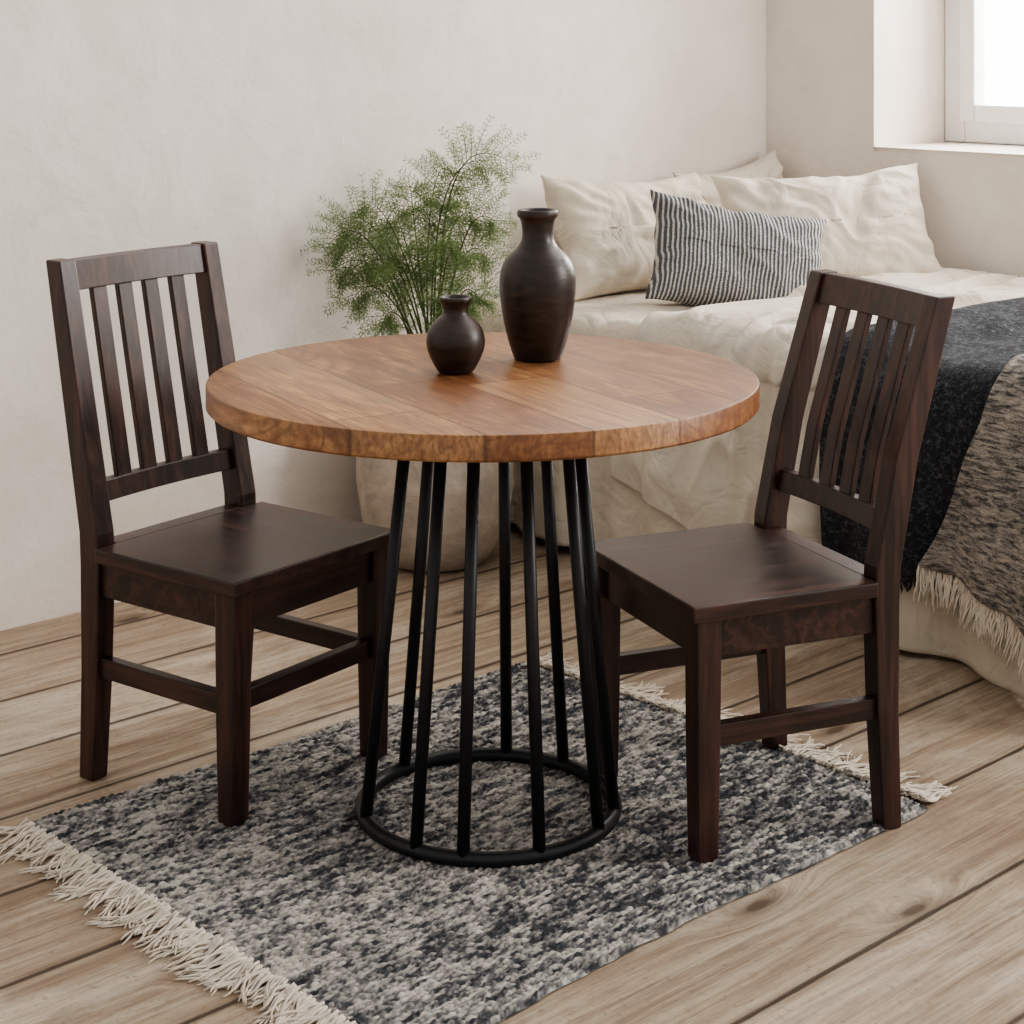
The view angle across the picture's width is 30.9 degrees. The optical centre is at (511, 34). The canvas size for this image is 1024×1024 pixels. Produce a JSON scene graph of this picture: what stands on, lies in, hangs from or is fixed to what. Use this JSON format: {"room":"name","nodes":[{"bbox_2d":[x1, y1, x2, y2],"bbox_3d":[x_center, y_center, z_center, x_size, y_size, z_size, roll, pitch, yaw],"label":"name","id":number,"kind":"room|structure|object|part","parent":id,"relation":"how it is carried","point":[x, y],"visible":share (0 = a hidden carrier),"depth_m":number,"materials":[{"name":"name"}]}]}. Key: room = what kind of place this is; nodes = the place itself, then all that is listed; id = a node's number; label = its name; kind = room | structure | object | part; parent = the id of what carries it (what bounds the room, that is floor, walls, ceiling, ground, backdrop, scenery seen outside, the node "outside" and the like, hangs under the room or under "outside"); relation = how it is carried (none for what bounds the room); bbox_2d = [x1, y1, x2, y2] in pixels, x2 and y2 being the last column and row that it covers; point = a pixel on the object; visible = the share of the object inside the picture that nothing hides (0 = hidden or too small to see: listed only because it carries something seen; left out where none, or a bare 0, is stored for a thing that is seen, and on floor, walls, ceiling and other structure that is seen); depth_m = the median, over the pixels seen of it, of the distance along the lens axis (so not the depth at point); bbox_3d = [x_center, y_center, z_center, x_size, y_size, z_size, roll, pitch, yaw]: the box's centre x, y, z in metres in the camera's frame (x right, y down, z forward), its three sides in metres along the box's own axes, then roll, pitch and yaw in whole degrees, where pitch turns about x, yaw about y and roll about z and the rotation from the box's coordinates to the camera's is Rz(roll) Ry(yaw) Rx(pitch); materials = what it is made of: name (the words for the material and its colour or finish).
{"room":"dining room","nodes":[
{"label":"dining room","id":0,"kind":"room"},
{"bbox_2d":[0,0,765,630],"bbox_3d":[-1.205,0.009,4.340,5.400,2.700,0.230,0,0,-43],"label":"wall","id":1,"kind":"structure","parent":0,"point":[126,125],"depth_m":4.72,"materials":[{"name":"paint"}]},
{"bbox_2d":[0,522,1023,1023],"bbox_3d":[0.479,1.409,2.444,6.450,0.100,5.300,0,0,-43],"label":"floor","id":2,"kind":"structure","parent":0,"point":[920,921],"depth_m":3.11,"materials":[{"name":"brown wood"}]},
{"bbox_2d":[300,114,539,571],"bbox_3d":[-0.240,0.781,4.766,0.487,1.156,0.501,0,0,39],"label":"potted fern","id":3,"kind":"object","parent":2,"relation":"on","point":[375,478],"visible":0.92,"depth_m":4.73,"materials":[{"name":"green plant"}]},
{"bbox_3d":[-0.232,0.594,4.747,0.612,0.762,0.291,0,0,-5],"label":"stem","id":4,"kind":"part","parent":3,"relation":"part of","materials":[{"name":"green plant"}]},
{"bbox_2d":[356,457,513,571],"bbox_3d":[-0.201,1.153,4.790,0.412,0.412,0.410,0,0,-43],"label":"pot","id":5,"kind":"object","parent":3,"relation":"attached to","point":[375,478],"depth_m":4.63,"materials":[{"name":"ceramic"}]},
{"bbox_2d":[0,650,956,1023],"bbox_3d":[-0.051,1.348,3.212,1.415,0.022,1.109,0,0,-43],"label":"rug","id":6,"kind":"object","parent":2,"relation":"on","point":[349,928],"visible":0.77,"depth_m":3.02,"materials":[{"name":"fabric"}]},
{"bbox_2d":[46,241,389,827],"bbox_3d":[-0.545,0.888,3.451,0.507,0.940,0.428,0,0,37],"label":"dining chair","id":7,"kind":"object","parent":6,"relation":"on","point":[236,568],"visible":1,"depth_m":3.40,"materials":[{"name":"brown wood"}]},
{"bbox_3d":[-0.797,0.888,3.411,0.148,0.940,0.042,0,0,37],"label":"leg","id":8,"kind":"part","parent":7,"relation":"part of","materials":[{"name":"brown wood"}]},
{"bbox_3d":[-0.699,0.639,3.566,0.122,0.439,0.330,0,0,37],"label":"backrest","id":9,"kind":"part","parent":7,"relation":"part of","materials":[{"name":"brown wood"}]},
{"bbox_3d":[-0.578,0.888,3.704,0.148,0.940,0.042,0,0,37],"label":"leg","id":10,"kind":"part","parent":7,"relation":"part of","materials":[{"name":"brown wood"}]},
{"bbox_3d":[-0.478,1.155,3.173,0.046,0.405,0.046,0,0,37],"label":"leg","id":11,"kind":"part","parent":7,"relation":"part of","materials":[{"name":"brown wood"}]},
{"bbox_3d":[-0.501,0.941,3.418,0.397,0.026,0.428,0,0,37],"label":"seat","id":12,"kind":"part","parent":7,"relation":"part of","materials":[{"name":"brown wood"}]},
{"bbox_3d":[-0.259,1.155,3.467,0.046,0.405,0.046,0,0,37],"label":"leg","id":13,"kind":"part","parent":7,"relation":"part of","materials":[{"name":"brown wood"}]},
{"bbox_2d":[205,332,759,867],"bbox_3d":[-0.050,0.972,3.220,0.954,0.757,0.954,0,0,-43],"label":"dining table","id":14,"kind":"object","parent":6,"relation":"on","point":[377,397],"visible":1,"depth_m":3.07,"materials":[{"name":"brown wood"}]},
{"bbox_3d":[-0.212,0.984,3.160,0.098,0.698,0.021,0,0,-18],"label":"rod","id":15,"kind":"part","parent":14,"relation":"part of","materials":[{"name":"black metal"}]},
{"bbox_3d":[-0.168,0.984,3.350,0.097,0.698,0.021,0,0,42],"label":"rod","id":16,"kind":"part","parent":14,"relation":"part of","materials":[{"name":"black metal"}]},
{"bbox_3d":[-0.136,0.984,3.064,0.021,0.698,0.096,0,0,35],"label":"rod","id":17,"kind":"part","parent":14,"relation":"part of","materials":[{"name":"black metal"}]},
{"bbox_2d":[426,294,484,374],"bbox_3d":[-0.099,0.526,3.250,0.104,0.133,0.104,0,0,-43],"label":"vase","id":18,"kind":"object","parent":14,"relation":"on","point":[455,341],"visible":1,"depth_m":3.22,"materials":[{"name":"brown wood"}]},
{"bbox_3d":[-0.070,0.984,3.039,0.022,0.698,0.093,0,0,14],"label":"rod","id":19,"kind":"part","parent":14,"relation":"part of","materials":[{"name":"black metal"}]},
{"bbox_3d":[-0.013,0.984,3.402,0.021,0.698,0.092,0,0,4],"label":"rod","id":20,"kind":"part","parent":14,"relation":"part of","materials":[{"name":"black metal"}]},
{"bbox_3d":[0.033,0.984,3.051,0.021,0.698,0.091,0,0,-19],"label":"rod","id":21,"kind":"part","parent":14,"relation":"part of","materials":[{"name":"black metal"}]},
{"bbox_2d":[499,208,575,361],"bbox_3d":[0.047,0.456,3.385,0.140,0.273,0.140,0,0,14],"label":"vase","id":22,"kind":"object","parent":14,"relation":"on","point":[537,281],"visible":1,"depth_m":3.34,"materials":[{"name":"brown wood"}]},
{"bbox_3d":[0.075,0.984,3.365,0.021,0.698,0.090,0,0,35],"label":"rod","id":23,"kind":"part","parent":14,"relation":"part of","materials":[{"name":"black metal"}]},
{"bbox_3d":[0.117,0.984,3.123,0.036,0.698,0.087,0,0,-43],"label":"rod","id":24,"kind":"part","parent":14,"relation":"part of","materials":[{"name":"black metal"}]},
{"bbox_3d":[0.124,0.984,3.306,0.088,0.698,0.021,0,0,-30],"label":"rod","id":25,"kind":"part","parent":14,"relation":"part of","materials":[{"name":"black metal"}]},
{"bbox_3d":[0.142,0.984,3.188,0.060,0.698,0.075,0,0,-43],"label":"rod","id":26,"kind":"part","parent":14,"relation":"part of","materials":[{"name":"black metal"}]},
{"bbox_2d":[592,269,954,863],"bbox_3d":[0.451,0.905,3.294,0.525,0.905,0.428,0,0,-23],"label":"dining chair","id":27,"kind":"object","parent":6,"relation":"on","point":[761,588],"visible":0.95,"depth_m":3.20,"materials":[{"name":"brown wood"}]},
{"bbox_3d":[0.169,1.155,3.372,0.046,0.405,0.046,0,0,-23],"label":"leg","id":28,"kind":"part","parent":27,"relation":"part of","materials":[{"name":"brown wood"}]},
{"bbox_3d":[0.314,1.155,3.036,0.046,0.405,0.046,0,0,-23],"label":"leg","id":29,"kind":"part","parent":27,"relation":"part of","materials":[{"name":"brown wood"}]},
{"bbox_3d":[0.392,0.941,3.269,0.397,0.026,0.428,0,0,-23],"label":"seat","id":30,"kind":"part","parent":27,"relation":"part of","materials":[{"name":"brown wood"}]},
{"bbox_3d":[0.542,0.905,3.533,0.166,0.905,0.042,0,0,-23],"label":"leg","id":31,"kind":"part","parent":27,"relation":"part of","materials":[{"name":"brown wood"}]},
{"bbox_3d":[0.628,0.657,3.370,0.140,0.404,0.330,0,0,-23],"label":"backrest","id":32,"kind":"part","parent":27,"relation":"part of","materials":[{"name":"brown wood"}]},
{"bbox_3d":[0.687,0.905,3.197,0.166,0.905,0.042,0,0,-23],"label":"leg","id":33,"kind":"part","parent":27,"relation":"part of","materials":[{"name":"brown wood"}]},
{"bbox_2d":[468,267,1023,699],"bbox_3d":[1.018,1.016,4.809,1.492,0.674,2.115,0,0,-43],"label":"bed","id":34,"kind":"object","parent":2,"relation":"on","point":[713,481],"visible":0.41,"depth_m":4.51,"materials":[{"name":"beige fabric"}]},
{"bbox_2d":[540,171,706,300],"bbox_3d":[0.367,0.578,5.399,0.667,0.364,0.236,0,0,-41],"label":"pillow","id":35,"kind":"object","parent":34,"relation":"on","point":[606,230],"visible":0.68,"depth_m":5.22,"materials":[{"name":"beige fabric"}]},
{"bbox_2d":[672,149,783,207],"bbox_3d":[0.720,0.581,5.841,0.538,0.419,0.169,0,0,-41],"label":"pillow","id":36,"kind":"object","parent":34,"relation":"on","point":[768,165],"visible":0.15,"depth_m":5.85,"materials":[{"name":"beige fabric"}]},
{"bbox_2d":[645,189,826,305],"bbox_3d":[0.626,0.618,5.123,0.569,0.374,0.241,0,0,-9],"label":"pillow","id":37,"kind":"object","parent":34,"relation":"on","point":[705,254],"visible":0.85,"depth_m":5.05,"materials":[{"name":"fabric"}]},
{"bbox_2d":[610,267,1023,544],"bbox_3d":[1.001,0.949,4.846,1.383,0.540,0.852,0,0,-43],"label":"duvet","id":38,"kind":"object","parent":34,"relation":"on","point":[713,481],"depth_m":4.49,"materials":[{"name":"fabric"}]},
{"bbox_2d":[710,163,941,276],"bbox_3d":[0.942,0.580,5.486,0.672,0.383,0.278,0,0,-12],"label":"pillow","id":39,"kind":"object","parent":34,"relation":"on","point":[875,223],"visible":0.62,"depth_m":5.43,"materials":[{"name":"beige fabric"}]},
{"bbox_2d":[819,297,1023,601],"bbox_3d":[1.409,0.947,4.351,1.425,0.563,0.739,0,0,-43],"label":"throw blanket","id":40,"kind":"object","parent":34,"relation":"on","point":[981,339],"visible":0.41,"depth_m":4.02,"materials":[{"name":"grey fabric"}]},
{"bbox_2d":[912,354,1023,685],"bbox_3d":[1.359,0.996,4.100,1.107,0.645,0.534,0,0,-43],"label":"throw blanket","id":41,"kind":"object","parent":40,"relation":"on","point":[979,541],"visible":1,"depth_m":3.84,"materials":[{"name":"fabric"}]},
{"bbox_2d":[766,0,1023,277],"bbox_3d":[2.457,0.009,4.720,0.478,2.728,4.728,0,0,-43],"label":"wall","id":42,"kind":"structure","parent":0,"point":[854,87],"depth_m":5.87,"materials":[{"name":"paint"}]},
{"bbox_2d":[945,0,1023,144],"bbox_3d":[1.806,-0.291,5.660,0.088,1.276,1.096,0,0,-43],"label":"window","id":43,"kind":"structure","parent":42,"relation":"in","point":[968,118],"depth_m":5.96,"materials":[{"name":"white paint"}]}
]}

